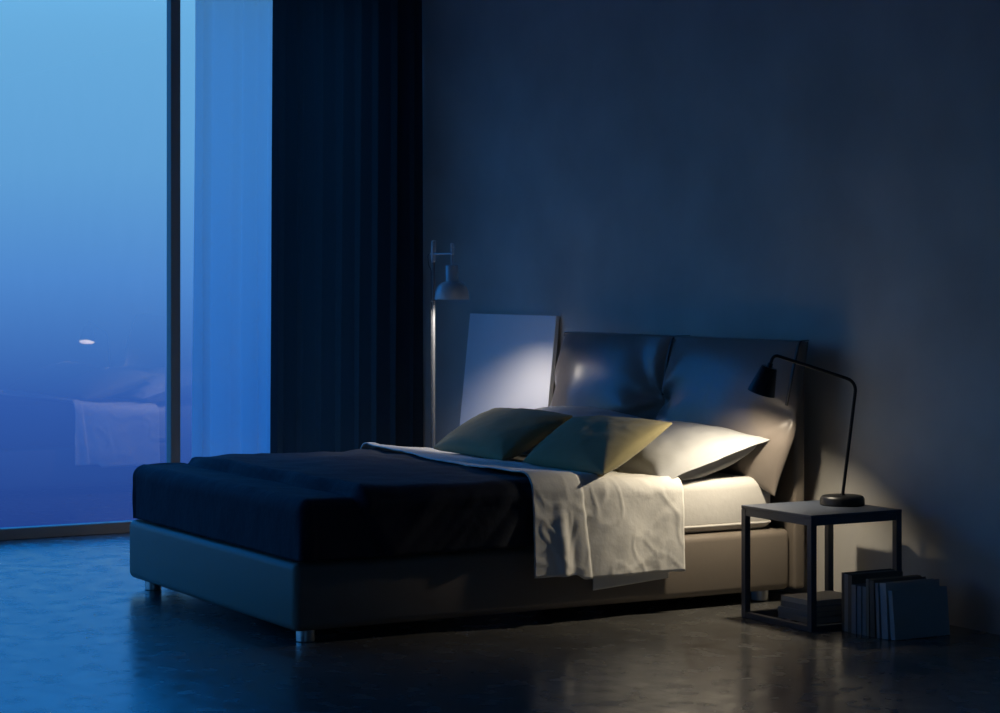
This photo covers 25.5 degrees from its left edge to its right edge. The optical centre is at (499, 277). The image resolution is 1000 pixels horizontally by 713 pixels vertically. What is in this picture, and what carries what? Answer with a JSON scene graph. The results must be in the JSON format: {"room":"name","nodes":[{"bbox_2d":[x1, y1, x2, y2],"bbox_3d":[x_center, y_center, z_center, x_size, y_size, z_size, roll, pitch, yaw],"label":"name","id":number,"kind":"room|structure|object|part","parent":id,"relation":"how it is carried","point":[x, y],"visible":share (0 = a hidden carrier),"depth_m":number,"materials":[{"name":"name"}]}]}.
{"room":"bedroom","nodes":[
{"label":"bedroom","id":0,"kind":"room"},
{"bbox_2d":[0,533,999,712],"bbox_3d":[-1.305,1.420,4.113,10.134,0.120,14.300,0,0,-30],"label":"floor","id":1,"kind":"structure","parent":0,"point":[79,633],"depth_m":7.86,"materials":[{"name":"concrete"}]},
{"bbox_2d":[427,240,468,447],"bbox_3d":[-0.299,0.587,10.998,0.280,1.547,0.419,0,0,-30],"label":"floor lamp","id":2,"kind":"object","parent":1,"relation":"on","point":[451,289],"visible":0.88,"depth_m":11.05,"materials":[{"name":"grey metal"}]},
{"bbox_3d":[-0.353,0.604,11.069,0.005,1.452,0.035,0,0,-36],"label":"cord","id":3,"kind":"part","parent":2,"relation":"part of","materials":[{"name":"grey plastic"}]},
{"bbox_3d":[-0.234,-0.110,10.885,0.018,0.120,0.031,0,0,-30],"label":"stem","id":4,"kind":"part","parent":2,"relation":"part of","materials":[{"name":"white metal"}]},
{"bbox_3d":[-0.237,0.025,10.891,0.172,0.169,0.172,0,0,-30],"label":"lamp shade","id":5,"kind":"part","parent":2,"relation":"part of","materials":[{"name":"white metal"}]},
{"bbox_2d":[130,331,808,641],"bbox_3d":[-0.154,0.812,9.454,2.356,1.096,1.920,0,0,-30],"label":"bed","id":6,"kind":"object","parent":1,"relation":"on","point":[685,378],"visible":0.66,"depth_m":9.14,"materials":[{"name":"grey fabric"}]},
{"bbox_3d":[-1.512,1.329,9.622,0.072,0.062,0.072,0,0,-30],"label":"leg","id":7,"kind":"part","parent":6,"relation":"part of","materials":[{"name":"silver metal"}]},
{"bbox_3d":[-0.727,1.329,8.257,0.072,0.062,0.072,0,0,-30],"label":"leg","id":8,"kind":"part","parent":6,"relation":"part of","materials":[{"name":"silver metal"}]},
{"bbox_2d":[550,332,673,419],"bbox_3d":[0.469,0.589,10.362,0.238,0.642,0.967,0,0,-30],"label":"cushion","id":9,"kind":"object","parent":6,"relation":"on","point":[624,373],"depth_m":10.20,"materials":[{"name":"grey leather"}]},
{"bbox_2d":[489,468,770,533],"bbox_3d":[-0.202,0.946,9.460,2.175,0.221,1.685,0,0,-30],"label":"mattress","id":10,"kind":"object","parent":6,"relation":"on","point":[713,502],"visible":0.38,"depth_m":9.14,"materials":[{"name":"grey fabric"}]},
{"bbox_2d":[132,448,533,561],"bbox_3d":[-0.658,0.913,9.181,1.203,0.277,1.820,0,0,-30],"label":"duvet","id":11,"kind":"object","parent":10,"relation":"on","point":[370,502],"visible":1,"depth_m":8.53,"materials":[{"name":"black fabric"}]},
{"bbox_2d":[360,442,685,590],"bbox_3d":[-0.017,1.002,9.559,0.721,0.485,1.904,0,0,-30],"label":"sheet","id":12,"kind":"object","parent":10,"relation":"on","point":[615,528],"visible":0.68,"depth_m":8.79,"materials":[{"name":"white fabric"}]},
{"bbox_2d":[433,408,572,459],"bbox_3d":[-0.013,0.689,9.907,0.453,0.193,0.880,0,0,-30],"label":"cushion","id":13,"kind":"object","parent":12,"relation":"on","point":[495,433],"visible":0.98,"depth_m":9.72,"materials":[{"name":"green fabric"}]},
{"bbox_2d":[523,415,671,474],"bbox_3d":[0.364,0.685,9.210,0.413,0.203,0.895,0,0,-30],"label":"cushion","id":14,"kind":"object","parent":12,"relation":"on","point":[597,444],"visible":1,"depth_m":9.00,"materials":[{"name":"yellow fabric"}]},
{"bbox_2d":[522,406,642,453],"bbox_3d":[0.268,0.711,10.149,0.510,0.231,0.900,0,0,-30],"label":"pillow","id":15,"kind":"object","parent":10,"relation":"on","point":[575,411],"visible":0.19,"depth_m":10.03,"materials":[{"name":"grey fabric"}]},
{"bbox_2d":[616,421,769,479],"bbox_3d":[0.688,0.731,9.384,0.567,0.220,0.805,0,0,-30],"label":"pillow","id":16,"kind":"object","parent":10,"relation":"on","point":[684,450],"visible":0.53,"depth_m":9.13,"materials":[{"name":"grey fabric"}]},
{"bbox_2d":[656,337,807,495],"bbox_3d":[0.952,0.589,9.548,0.212,0.642,0.981,0,0,-30],"label":"cushion","id":17,"kind":"object","parent":6,"relation":"on","point":[701,380],"depth_m":9.34,"materials":[{"name":"brown leather"}]},
{"bbox_3d":[1.096,1.329,9.304,0.072,0.062,0.072,0,0,-30],"label":"leg","id":18,"kind":"part","parent":6,"relation":"part of","materials":[{"name":"silver metal"}]},
{"bbox_3d":[0.815,0.797,10.062,0.058,1.025,1.795,0,0,-30],"label":"headboard panel","id":19,"kind":"part","parent":6,"relation":"part of","materials":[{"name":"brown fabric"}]},
{"bbox_2d":[460,313,559,424],"bbox_3d":[0.016,0.778,11.518,0.146,1.168,0.895,0,0,-30],"label":"canvas","id":20,"kind":"object","parent":1,"relation":"on","point":[511,359],"visible":0.49,"depth_m":11.51,"materials":[{"name":"white fabric"}]},
{"bbox_3d":[0.018,0.779,11.519,0.143,1.167,0.895,0,0,-30],"label":"stretcher frame","id":21,"kind":"part","parent":20,"relation":"part of","materials":[{"name":"white fabric"}]},
{"bbox_2d":[778,611,841,623],"bbox_3d":[1.290,1.348,8.816,0.275,0.024,0.225,0,0,-30],"label":"book","id":22,"kind":"object","parent":1,"relation":"on","point":[837,618],"visible":0.43,"depth_m":8.71,"materials":[{"name":"grey paper"}]},
{"bbox_2d":[778,606,841,616],"bbox_3d":[1.281,1.325,8.819,0.265,0.020,0.215,0,0,-33],"label":"book","id":23,"kind":"object","parent":22,"relation":"on","point":[780,608],"visible":0.38,"depth_m":8.73,"materials":[{"name":"grey paper"}]},
{"bbox_2d":[781,600,841,611],"bbox_3d":[1.295,1.303,8.813,0.270,0.022,0.220,0,0,-28],"label":"book","id":24,"kind":"object","parent":23,"relation":"on","point":[835,607],"visible":0.43,"depth_m":8.71,"materials":[{"name":"grey paper"}]},
{"bbox_2d":[781,590,841,605],"bbox_3d":[1.286,1.282,8.817,0.255,0.020,0.200,0,0,-31],"label":"book","id":25,"kind":"object","parent":24,"relation":"on","point":[829,597],"visible":0.64,"depth_m":8.77,"materials":[{"name":"grey paper"}]},
{"bbox_2d":[741,500,901,632],"bbox_3d":[1.273,1.136,8.758,0.447,0.448,0.453,0,0,-30],"label":"side table","id":26,"kind":"object","parent":1,"relation":"on","point":[812,514],"visible":0.7,"depth_m":8.67,"materials":[{"name":"grey metal"}]},
{"bbox_3d":[0.984,1.143,8.838,0.027,0.434,0.027,0,0,-30],"label":"leg","id":27,"kind":"part","parent":26,"relation":"part of","materials":[{"name":"black metal"}]},
{"bbox_3d":[1.167,1.349,8.943,0.393,0.022,0.024,0,0,-30],"label":"rail","id":28,"kind":"part","parent":26,"relation":"part of","materials":[{"name":"black metal"}]},
{"bbox_3d":[1.091,0.940,8.653,0.024,0.027,0.399,0,0,-30],"label":"rail","id":29,"kind":"part","parent":26,"relation":"part of","materials":[{"name":"black metal"}]},
{"bbox_3d":[1.091,1.349,8.653,0.024,0.022,0.399,0,0,-30],"label":"rail","id":30,"kind":"part","parent":26,"relation":"part of","materials":[{"name":"black metal"}]},
{"bbox_2d":[748,354,864,506],"bbox_3d":[1.233,0.610,8.883,0.466,0.603,0.180,0,0,13],"label":"desk lamp","id":31,"kind":"object","parent":26,"relation":"on","point":[763,383],"visible":1,"depth_m":8.83,"materials":[{"name":"black metal"}]},
{"bbox_3d":[1.053,0.417,8.887,0.112,0.134,0.116,0,0,-30],"label":"lamp shade","id":32,"kind":"part","parent":31,"relation":"part of","materials":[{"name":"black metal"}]},
{"bbox_3d":[1.258,0.596,8.853,0.356,0.575,0.081,0,0,18],"label":"arm","id":33,"kind":"part","parent":31,"relation":"part of","materials":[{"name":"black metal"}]},
{"bbox_3d":[1.197,1.143,8.469,0.027,0.434,0.027,0,0,-30],"label":"leg","id":34,"kind":"part","parent":26,"relation":"part of","materials":[{"name":"black metal"}]},
{"bbox_3d":[1.349,1.143,9.047,0.027,0.434,0.027,0,0,-30],"label":"leg","id":35,"kind":"part","parent":26,"relation":"part of","materials":[{"name":"black metal"}]},
{"bbox_3d":[1.379,1.349,8.573,0.393,0.022,0.024,0,0,-30],"label":"rail","id":36,"kind":"part","parent":26,"relation":"part of","materials":[{"name":"black metal"}]},
{"bbox_3d":[1.379,0.940,8.573,0.393,0.027,0.024,0,0,-30],"label":"rail","id":37,"kind":"part","parent":26,"relation":"part of","materials":[{"name":"black metal"}]},
{"bbox_3d":[1.561,1.143,8.678,0.027,0.434,0.027,0,0,-30],"label":"leg","id":38,"kind":"part","parent":26,"relation":"part of","materials":[{"name":"black metal"}]},
{"bbox_2d":[851,583,865,633],"bbox_3d":[1.444,1.267,8.483,0.215,0.186,0.027,0,0,-30],"label":"book","id":39,"kind":"object","parent":1,"relation":"on","point":[853,586],"visible":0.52,"depth_m":8.43,"materials":[{"name":"grey paper"}]},
{"bbox_2d":[857,585,865,634],"bbox_3d":[1.461,1.268,8.461,0.215,0.185,0.025,0,0,-30],"label":"book","id":40,"kind":"object","parent":1,"relation":"on","point":[859,587],"visible":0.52,"depth_m":8.40,"materials":[{"name":"grey paper"}]},
{"bbox_2d":[862,586,865,635],"bbox_3d":[1.475,1.268,8.440,0.212,0.185,0.022,0,0,-30],"label":"book","id":41,"kind":"object","parent":1,"relation":"on","point":[863,587],"visible":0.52,"depth_m":8.39,"materials":[{"name":"grey paper"}]},
{"bbox_2d":[842,568,894,630],"bbox_3d":[1.428,1.249,8.563,0.245,0.222,0.022,0,0,-30],"label":"book","id":42,"kind":"object","parent":1,"relation":"on","point":[843,573],"visible":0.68,"depth_m":8.51,"materials":[{"name":"grey paper"}]},
{"bbox_2d":[844,570,897,631],"bbox_3d":[1.436,1.250,8.539,0.245,0.220,0.024,0,0,-30],"label":"book","id":43,"kind":"object","parent":1,"relation":"on","point":[845,575],"visible":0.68,"depth_m":8.48,"materials":[{"name":"grey paper"}]},
{"bbox_2d":[848,571,902,632],"bbox_3d":[1.449,1.250,8.517,0.250,0.219,0.024,0,0,-30],"label":"book","id":44,"kind":"object","parent":1,"relation":"on","point":[855,578],"visible":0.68,"depth_m":8.46,"materials":[{"name":"brown paper"}]},
{"bbox_2d":[866,575,920,635],"bbox_3d":[1.504,1.252,8.435,0.255,0.215,0.016,0,-1,-30],"label":"book","id":45,"kind":"object","parent":1,"relation":"on","point":[867,580],"visible":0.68,"depth_m":8.37,"materials":[{"name":"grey paper"}]},
{"bbox_2d":[869,576,925,636],"bbox_3d":[1.518,1.254,8.412,0.255,0.213,0.033,0,0,-30],"label":"book","id":46,"kind":"object","parent":1,"relation":"on","point":[873,631],"visible":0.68,"depth_m":8.35,"materials":[{"name":"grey paper"}]},
{"bbox_2d":[875,579,920,637],"bbox_3d":[1.532,1.257,8.388,0.250,0.207,0.029,0,0,-30],"label":"book","id":47,"kind":"object","parent":1,"relation":"on","point":[877,585],"visible":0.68,"depth_m":8.33,"materials":[{"name":"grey paper"}]},
{"bbox_2d":[880,578,939,638],"bbox_3d":[1.557,1.255,8.365,0.262,0.210,0.050,0,0,-30],"label":"book","id":48,"kind":"object","parent":1,"relation":"on","point":[884,587],"visible":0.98,"depth_m":8.31,"materials":[{"name":"grey paper"}]},
{"bbox_2d":[888,586,949,639],"bbox_3d":[1.584,1.267,8.340,0.268,0.186,0.043,0,0,-30],"label":"book","id":49,"kind":"object","parent":1,"relation":"on","point":[915,612],"visible":1,"depth_m":8.32,"materials":[{"name":"grey paper"}]},
{"bbox_2d":[422,0,999,634],"bbox_3d":[3.023,-0.185,6.600,0.150,3.090,14.300,0,0,-30],"label":"wall","id":50,"kind":"structure","parent":0,"point":[825,173],"depth_m":9.58,"materials":[{"name":"grey paint"}]},
{"bbox_3d":[-1.305,-1.790,4.113,10.134,0.120,14.300,0,0,-30],"label":"ceiling","id":51,"kind":"structure","parent":0,"visible":0},
{"bbox_3d":[-1.120,-1.706,12.116,1.529,0.043,0.185,0,0,-30],"label":"track","id":52,"kind":"object","parent":51,"relation":"attached to","visible":0},
{"bbox_2d":[192,0,272,457],"bbox_3d":[-1.377,-0.166,12.025,0.642,3.028,0.083,0,0,-30],"label":"sheer curtain","id":53,"kind":"object","parent":52,"relation":"hanging from","point":[231,348],"visible":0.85,"depth_m":11.96,"materials":[{"name":"white fabric"}]},
{"bbox_2d":[270,0,422,452],"bbox_3d":[-0.844,-0.166,12.221,0.936,3.028,0.072,0,0,-30],"label":"curtain","id":54,"kind":"object","parent":52,"relation":"hanging from","point":[347,187],"visible":0.85,"depth_m":12.22,"materials":[{"name":"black fabric"}]},
{"bbox_3d":[-0.659,-0.185,12.623,0.234,3.090,0.186,0,0,-30],"label":"wall","id":55,"kind":"structure","parent":0,"visible":0},
{"bbox_2d":[0,0,179,539],"bbox_3d":[-4.893,-0.185,10.122,9.600,3.090,0.065,0,0,-30],"label":"window","id":56,"kind":"structure","parent":55,"relation":"in","point":[173,6],"depth_m":11.89,"materials":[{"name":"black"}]}
]}

